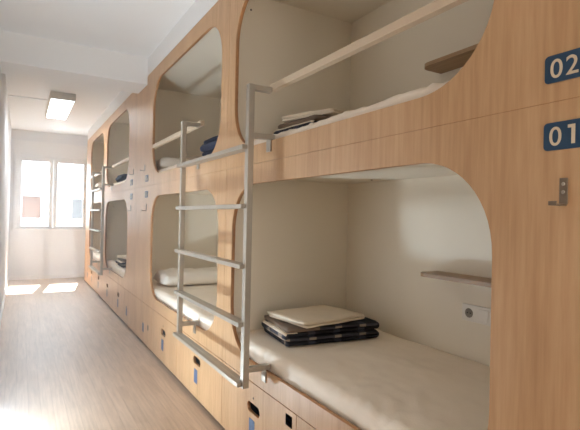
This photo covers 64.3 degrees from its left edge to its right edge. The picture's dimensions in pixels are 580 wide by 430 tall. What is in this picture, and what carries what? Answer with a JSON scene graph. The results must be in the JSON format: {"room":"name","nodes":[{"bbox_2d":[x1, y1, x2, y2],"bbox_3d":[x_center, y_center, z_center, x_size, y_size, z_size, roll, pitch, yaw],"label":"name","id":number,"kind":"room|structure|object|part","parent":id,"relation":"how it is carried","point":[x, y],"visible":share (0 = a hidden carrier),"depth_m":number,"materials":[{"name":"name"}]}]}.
{"room":"dormitory","nodes":[
{"label":"dormitory","id":0,"kind":"room"},
{"bbox_2d":[0,67,10,312],"bbox_3d":[-1.910,-0.153,2.821,0.120,2.640,12.000,1,0,-30],"label":"wall","id":1,"kind":"structure","parent":0,"point":[5,122],"depth_m":5.39,"materials":[{"name":"white paint"}]},
{"bbox_2d":[0,277,8,324],"bbox_3d":[-1.877,1.136,2.841,0.012,0.065,11.988,1,0,-30],"label":"baseboard","id":2,"kind":"structure","parent":1,"relation":"attached to","point":[1,313],"depth_m":5.86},
{"bbox_2d":[0,30,147,93],"bbox_3d":[-1.912,-1.343,4.144,1.159,0.245,0.380,1,0,-30],"label":"beam","id":3,"kind":"structure","parent":1,"relation":"attached to","point":[20,54],"depth_m":3.99,"materials":[{"name":"white paint"}]},
{"bbox_2d":[8,129,87,276],"bbox_3d":[-4.047,-0.162,8.648,2.260,2.640,0.220,1,0,-30],"label":"wall","id":4,"kind":"structure","parent":0,"point":[30,252],"depth_m":8.30,"materials":[{"name":"white paint"}]},
{"bbox_2d":[9,274,83,279],"bbox_3d":[-4.016,1.126,8.540,2.060,0.065,0.012,1,0,-30],"label":"baseboard","id":5,"kind":"structure","parent":4,"relation":"attached to","point":[61,275],"depth_m":8.31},
{"bbox_2d":[11,140,86,230],"bbox_3d":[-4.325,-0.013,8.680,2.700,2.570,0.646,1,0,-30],"label":"window","id":6,"kind":"structure","parent":4,"relation":"in","point":[21,147],"depth_m":8.36,"materials":[{"name":"white plastic"}]},
{"bbox_3d":[-4.361,0.263,8.439,1.215,0.025,0.230,1,0,-30],"label":"sill","id":7,"kind":"part","parent":6,"relation":"part of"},
{"bbox_3d":[-4.406,0.672,8.791,2.700,1.200,0.380,1,0,-30],"label":"balcony railing","id":8,"kind":"part","parent":6,"relation":"part of","materials":[{"name":"white metal"}]},
{"bbox_3d":[-4.444,0.176,8.876,2.500,0.210,0.050,1,0,-30],"label":"rail","id":9,"kind":"part","parent":6,"relation":"part of","materials":[{"name":"white metal"}]},
{"bbox_2d":[0,0,195,135],"bbox_3d":[-0.978,-1.510,3.443,2.260,0.120,12.350,1,0,-30],"label":"ceiling","id":10,"kind":"structure","parent":0,"point":[131,27],"depth_m":3.71,"materials":[{"name":"white paint"}]},
{"bbox_2d":[8,95,47,100],"bbox_3d":[-3.297,-1.476,5.813,0.444,0.013,0.020,1,0,-30],"label":"duct","id":11,"kind":"object","parent":10,"relation":"attached to","point":[8,95],"visible":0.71,"depth_m":5.81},
{"bbox_2d":[45,91,75,119],"bbox_3d":[-3.059,-1.431,6.120,0.275,0.089,1.330,1,0,-30],"label":"ceiling light","id":12,"kind":"object","parent":10,"relation":"attached to","point":[60,105],"visible":1,"depth_m":5.86,"materials":[{"name":"white plastic"}]},
{"bbox_2d":[88,0,217,139],"bbox_3d":[-1.354,-1.371,4.360,0.020,0.163,8.690,1,0,-30],"label":"trim","id":13,"kind":"structure","parent":10,"relation":"attached to","point":[199,8],"depth_m":3.65,"materials":[{"name":"white paint"}]},
{"bbox_2d":[0,277,225,429],"bbox_3d":[-1.035,1.239,3.427,2.260,0.100,12.350,1,0,-30],"label":"floor","id":14,"kind":"structure","parent":0,"point":[68,361],"depth_m":3.49,"materials":[{"name":"laminate"}]},
{"bbox_2d":[84,121,105,297],"bbox_3d":[-2.722,-0.060,7.436,0.898,2.476,2.050,1,0,-30],"label":"bunk bed","id":15,"kind":"object","parent":14,"relation":"on","point":[96,146],"visible":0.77,"depth_m":7.86,"materials":[{"name":"brown wood"}]},
{"bbox_3d":[-3.454,0.960,7.861,0.018,0.356,0.546,1,0,-30],"label":"cupboard door","id":16,"kind":"part","parent":15,"relation":"part of","materials":[{"name":"brown wood"}]},
{"bbox_3d":[-3.139,0.963,7.321,0.018,0.356,0.696,1,0,-30],"label":"drawer","id":17,"kind":"part","parent":15,"relation":"part of","materials":[{"name":"brown wood"}]},
{"bbox_2d":[93,251,99,260],"bbox_3d":[-2.713,0.677,7.434,0.810,0.120,1.978,1,0,-30],"label":"mattress","id":18,"kind":"object","parent":15,"relation":"on","point":[96,256],"visible":0.07,"depth_m":7.19,"materials":[{"name":"white fabric"}]},
{"bbox_3d":[-2.766,0.967,6.681,0.018,0.356,0.776,1,0,-30],"label":"drawer","id":19,"kind":"part","parent":15,"relation":"part of","materials":[{"name":"brown wood"}]},
{"bbox_2d":[102,93,138,331],"bbox_3d":[-1.687,-0.049,5.661,0.898,2.476,2.060,1,0,-30],"label":"bunk bed","id":20,"kind":"object","parent":14,"relation":"on","point":[121,153],"visible":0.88,"depth_m":5.76,"materials":[{"name":"brown wood"}]},
{"bbox_2d":[88,166,113,274],"bbox_3d":[-2.555,0.069,6.222,0.162,1.370,0.991,1,0,-30],"label":"ladder","id":21,"kind":"object","parent":20,"relation":"attached to","point":[102,188],"visible":1,"depth_m":5.83,"materials":[{"name":"metal"}]},
{"bbox_3d":[-2.832,0.066,6.610,0.029,1.370,0.033,1,0,-30],"label":"rail","id":22,"kind":"part","parent":21,"relation":"part of","materials":[{"name":"metal"}]},
{"bbox_3d":[-2.353,0.071,5.790,0.029,1.370,0.033,1,0,-30],"label":"rail","id":23,"kind":"part","parent":21,"relation":"part of","materials":[{"name":"metal"}]},
{"bbox_3d":[-2.363,0.971,5.990,0.018,0.356,0.816,1,0,-30],"label":"drawer","id":24,"kind":"part","parent":20,"relation":"part of","materials":[{"name":"brown wood"}]},
{"bbox_2d":[107,260,125,276],"bbox_3d":[-1.683,0.689,5.668,0.810,0.120,2.008,1,0,-30],"label":"mattress","id":25,"kind":"object","parent":20,"relation":"on","point":[116,268],"visible":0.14,"depth_m":5.70,"materials":[{"name":"white fabric"}]},
{"bbox_2d":[115,258,125,267],"bbox_3d":[-1.899,0.584,5.743,0.463,0.094,0.395,1,0,-30],"label":"folded blanket","id":26,"kind":"object","parent":25,"relation":"on","point":[121,262],"visible":0.23,"depth_m":5.52,"materials":[{"name":"fabric"}]},
{"bbox_2d":[117,255,126,258],"bbox_3d":[-1.909,0.518,5.722,0.328,0.033,0.379,2,0,-43],"label":"folded towel","id":27,"kind":"object","parent":26,"relation":"on","point":[120,256],"visible":0.14,"depth_m":5.66,"materials":[{"name":"beige fabric"}]},
{"bbox_3d":[-1.975,0.975,5.325,0.018,0.356,0.716,1,0,-30],"label":"drawer","id":28,"kind":"part","parent":20,"relation":"part of","materials":[{"name":"brown wood"}]},
{"bbox_3d":[-1.966,-0.612,5.389,0.028,0.030,1.098,1,0,-30],"label":"guard rail","id":29,"kind":"part","parent":20,"relation":"part of","materials":[{"name":"beige wood"}]},
{"bbox_3d":[-1.663,0.979,4.790,0.018,0.356,0.516,1,0,-30],"label":"cupboard door","id":30,"kind":"part","parent":20,"relation":"part of","materials":[{"name":"brown wood"}]},
{"bbox_3d":[-1.662,-0.345,5.674,0.810,0.126,2.008,1,0,-30],"label":"mattress","id":31,"kind":"object","parent":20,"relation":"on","visible":0},
{"bbox_2d":[115,174,126,182],"bbox_3d":[-1.927,-0.452,5.842,0.473,0.094,0.462,1,0,-30],"label":"folded blanket","id":32,"kind":"object","parent":31,"relation":"on","point":[122,177],"visible":0.18,"depth_m":5.62,"materials":[{"name":"blue fabric"}]},
{"bbox_2d":[134,0,229,423],"bbox_3d":[-0.588,-0.037,3.778,0.898,2.476,2.300,1,0,-30],"label":"bunk bed","id":33,"kind":"object","parent":14,"relation":"on","point":[190,84],"visible":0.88,"depth_m":4.08,"materials":[{"name":"brown wood"}]},
{"bbox_3d":[-1.358,0.982,4.267,0.018,0.356,0.686,1,0,-30],"label":"cupboard door","id":34,"kind":"part","parent":33,"relation":"part of","materials":[{"name":"brown wood"}]},
{"bbox_3d":[-0.995,0.986,3.645,0.018,0.356,0.746,1,0,-30],"label":"drawer","id":35,"kind":"part","parent":33,"relation":"part of","materials":[{"name":"brown wood"}]},
{"bbox_2d":[158,163,178,171],"bbox_3d":[-0.563,-0.332,3.791,0.810,0.125,2.248,1,0,-30],"label":"mattress","id":36,"kind":"object","parent":33,"relation":"on","point":[175,165],"visible":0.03,"depth_m":3.72,"materials":[{"name":"white fabric"}]},
{"bbox_2d":[155,157,188,169],"bbox_3d":[-0.941,-0.469,4.369,0.660,0.141,0.400,1,0,-30],"label":"pillow","id":37,"kind":"object","parent":36,"relation":"on","point":[164,162],"visible":0.14,"depth_m":4.10,"materials":[{"name":"white fabric"}]},
{"bbox_2d":[200,136,217,155],"bbox_3d":[-0.290,-0.443,3.080,0.526,0.110,0.400,1,0,-30],"label":"folded blanket","id":38,"kind":"object","parent":36,"relation":"on","point":[207,148],"visible":0.09,"depth_m":2.99,"materials":[{"name":"blue fabric"}]},
{"bbox_3d":[-0.896,-0.600,3.556,0.028,0.030,1.308,1,0,-30],"label":"guard rail","id":39,"kind":"part","parent":33,"relation":"part of","materials":[{"name":"beige wood"}]},
{"bbox_2d":[152,279,216,329],"bbox_3d":[-0.585,0.700,3.785,0.810,0.120,2.248,1,0,-30],"label":"mattress","id":40,"kind":"object","parent":33,"relation":"on","point":[165,294],"visible":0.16,"depth_m":3.64,"materials":[{"name":"white fabric"}]},
{"bbox_2d":[153,267,217,285],"bbox_3d":[-0.904,0.567,4.362,0.680,0.142,0.400,1,0,-30],"label":"pillow","id":41,"kind":"object","parent":40,"relation":"on","point":[192,276],"visible":0.71,"depth_m":4.20,"materials":[{"name":"white fabric"}]},
{"bbox_3d":[-0.590,0.990,2.950,0.018,0.356,0.856,1,0,-30],"label":"drawer","id":42,"kind":"part","parent":33,"relation":"part of","materials":[{"name":"brown wood"}]},
{"bbox_2d":[221,0,579,429],"bbox_3d":[0.576,-0.025,1.783,0.898,2.476,2.320,1,0,-30],"label":"bunk bed","id":43,"kind":"object","parent":14,"relation":"on","point":[447,218],"visible":0.96,"depth_m":2.14,"materials":[{"name":"brown wood"}]},
{"bbox_2d":[173,83,274,388],"bbox_3d":[-0.403,0.092,2.533,0.162,1.370,1.029,1,0,-30],"label":"ladder","id":44,"kind":"object","parent":43,"relation":"attached to","point":[242,381],"visible":0.99,"depth_m":2.15,"materials":[{"name":"metal"}]},
{"bbox_3d":[-0.690,0.088,2.938,0.029,1.370,0.033,1,0,-30],"label":"rail","id":45,"kind":"part","parent":44,"relation":"part of","materials":[{"name":"metal"}]},
{"bbox_3d":[-0.642,0.696,2.969,0.110,0.024,0.029,1,0,-30],"label":"hook arm","id":46,"kind":"part","parent":44,"relation":"part of","materials":[{"name":"metal"}]},
{"bbox_3d":[-0.620,-0.365,2.975,0.110,0.024,0.029,1,0,-30],"label":"hook arm","id":47,"kind":"part","parent":44,"relation":"part of","materials":[{"name":"metal"}]},
{"bbox_3d":[-0.625,-0.583,2.971,0.089,0.025,0.029,1,0,-30],"label":"arm","id":48,"kind":"part","parent":44,"relation":"part of","materials":[{"name":"metal"}]},
{"bbox_3d":[-0.192,0.094,2.084,0.029,1.370,0.033,1,0,-30],"label":"rail","id":49,"kind":"part","parent":44,"relation":"part of","materials":[{"name":"metal"}]},
{"bbox_3d":[-0.145,0.701,2.115,0.110,0.024,0.029,1,0,-30],"label":"hook arm","id":50,"kind":"part","parent":44,"relation":"part of","materials":[{"name":"metal"}]},
{"bbox_3d":[-0.127,-0.578,2.118,0.089,0.025,0.029,1,0,-30],"label":"arm","id":51,"kind":"part","parent":44,"relation":"part of","materials":[{"name":"metal"}]},
{"bbox_3d":[-0.120,0.741,2.130,0.005,0.055,0.041,1,0,-30],"label":"hook plate","id":52,"kind":"part","parent":44,"relation":"part of","materials":[{"name":"metal"}]},
{"bbox_3d":[-0.123,-0.360,2.122,0.110,0.024,0.029,1,0,-30],"label":"hook arm","id":53,"kind":"part","parent":44,"relation":"part of","materials":[{"name":"metal"}]},
{"bbox_3d":[-0.098,-0.320,2.136,0.005,0.055,0.041,1,0,-30],"label":"hook plate","id":54,"kind":"part","parent":44,"relation":"part of","materials":[{"name":"metal"}]},
{"bbox_3d":[-0.171,0.994,2.233,0.018,0.356,0.796,1,0,-30],"label":"drawer","id":55,"kind":"part","parent":43,"relation":"part of","materials":[{"name":"brown wood"}]},
{"bbox_3d":[-0.005,0.863,1.934,0.003,0.047,0.050,1,0,-30],"label":"lock plate","id":56,"kind":"part","parent":43,"relation":"part of","materials":[{"name":"black plastic"}]},
{"bbox_3d":[0.232,0.998,1.542,0.018,0.356,0.796,1,0,-30],"label":"drawer","id":57,"kind":"part","parent":43,"relation":"part of","materials":[{"name":"brown wood"}]},
{"bbox_2d":[254,81,448,144],"bbox_3d":[0.596,-0.320,1.804,0.810,0.125,2.248,1,0,-30],"label":"mattress","id":58,"kind":"object","parent":43,"relation":"on","point":[400,98],"visible":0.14,"depth_m":1.57,"materials":[{"name":"white fabric"}]},
{"bbox_2d":[274,115,329,133],"bbox_3d":[0.219,-0.437,2.537,0.529,0.114,0.380,1,0,-34],"label":"folded blanket","id":59,"kind":"object","parent":58,"relation":"on","point":[298,123],"visible":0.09,"depth_m":2.35,"materials":[{"name":"fabric"}]},
{"bbox_2d":[282,108,343,122],"bbox_3d":[0.212,-0.514,2.511,0.358,0.034,0.388,1,0,43],"label":"folded towel","id":60,"kind":"object","parent":59,"relation":"on","point":[330,112],"visible":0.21,"depth_m":2.34,"materials":[{"name":"beige fabric"}]},
{"bbox_2d":[237,329,489,429],"bbox_3d":[0.574,0.711,1.798,0.810,0.121,2.248,1,0,-30],"label":"mattress","id":61,"kind":"object","parent":43,"relation":"on","point":[387,381],"visible":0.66,"depth_m":1.85,"materials":[{"name":"white fabric"}]},
{"bbox_2d":[261,315,378,346],"bbox_3d":[0.160,0.608,2.526,0.563,0.094,0.364,1,0,-23],"label":"folded blanket","id":62,"kind":"object","parent":61,"relation":"on","point":[288,334],"visible":0.63,"depth_m":2.38,"materials":[{"name":"fabric"}]},
{"bbox_2d":[267,305,364,328],"bbox_3d":[0.142,0.542,2.501,0.415,0.033,0.337,1,0,-37],"label":"folded towel","id":63,"kind":"object","parent":62,"relation":"on","point":[317,315],"visible":1,"depth_m":2.44,"materials":[{"name":"beige fabric"}]},
{"bbox_3d":[0.233,-0.589,1.619,0.028,0.030,1.248,1,0,-30],"label":"guard rail","id":64,"kind":"part","parent":43,"relation":"part of","materials":[{"name":"beige wood"}]},
{"bbox_2d":[424,43,478,73],"bbox_3d":[0.832,-0.724,2.079,0.150,0.018,0.520,1,0,-30],"label":"shelf","id":65,"kind":"object","parent":43,"relation":"attached to","point":[452,63],"depth_m":2.18,"materials":[{"name":"brown wood"}]},
{"bbox_2d":[421,271,491,287],"bbox_3d":[0.811,0.290,2.073,0.150,0.018,0.520,1,0,-30],"label":"shelf","id":66,"kind":"object","parent":43,"relation":"attached to","point":[467,277],"depth_m":2.11,"materials":[{"name":"brown wood"}]},
{"bbox_2d":[465,308,472,317],"bbox_3d":[0.835,0.456,2.153,0.003,0.044,0.044,1,0,-30],"label":"socket","id":67,"kind":"object","parent":43,"relation":"attached to","point":[468,311],"depth_m":2.15,"materials":[{"name":"grey plastic"}]},
{"bbox_2d":[462,303,490,325],"bbox_3d":[0.859,0.457,2.123,0.008,0.078,0.158,1,0,-30],"label":"power outlet","id":68,"kind":"object","parent":43,"relation":"attached to","point":[474,314],"depth_m":2.12,"materials":[{"name":"white plastic"}]},
{"bbox_2d":[478,309,487,322],"bbox_3d":[0.874,0.457,2.087,0.004,0.054,0.052,1,0,-30],"label":"switch","id":69,"kind":"object","parent":43,"relation":"attached to","point":[482,313],"depth_m":2.09,"materials":[{"name":"white plastic"}]},
{"label":"outside","id":70,"kind":"structure","parent":0,"visible":0},
{"bbox_3d":[-11.780,4.129,21.981,28.000,0.100,30.200,1,0,-30],"label":"ground","id":71,"kind":"structure","parent":70,"visible":0},
{"bbox_2d":[21,161,82,225],"bbox_3d":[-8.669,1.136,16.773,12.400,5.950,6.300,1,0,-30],"label":"apartment building","id":72,"kind":"structure","parent":71,"relation":"on","point":[35,175],"depth_m":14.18,"materials":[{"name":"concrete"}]},
{"bbox_2d":[21,196,40,217],"bbox_3d":[-7.888,-0.224,14.071,0.510,0.710,0.060,1,0,-30],"label":"shutter","id":73,"kind":"object","parent":72,"relation":"hanging from","point":[31,205],"depth_m":14.06,"materials":[{"name":"ceramic"}]},
{"bbox_2d":[71,199,82,218],"bbox_3d":[-6.731,-0.176,14.746,0.470,0.670,0.060,1,0,-30],"label":"shutter","id":74,"kind":"object","parent":72,"relation":"hanging from","point":[77,204],"depth_m":14.69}
]}

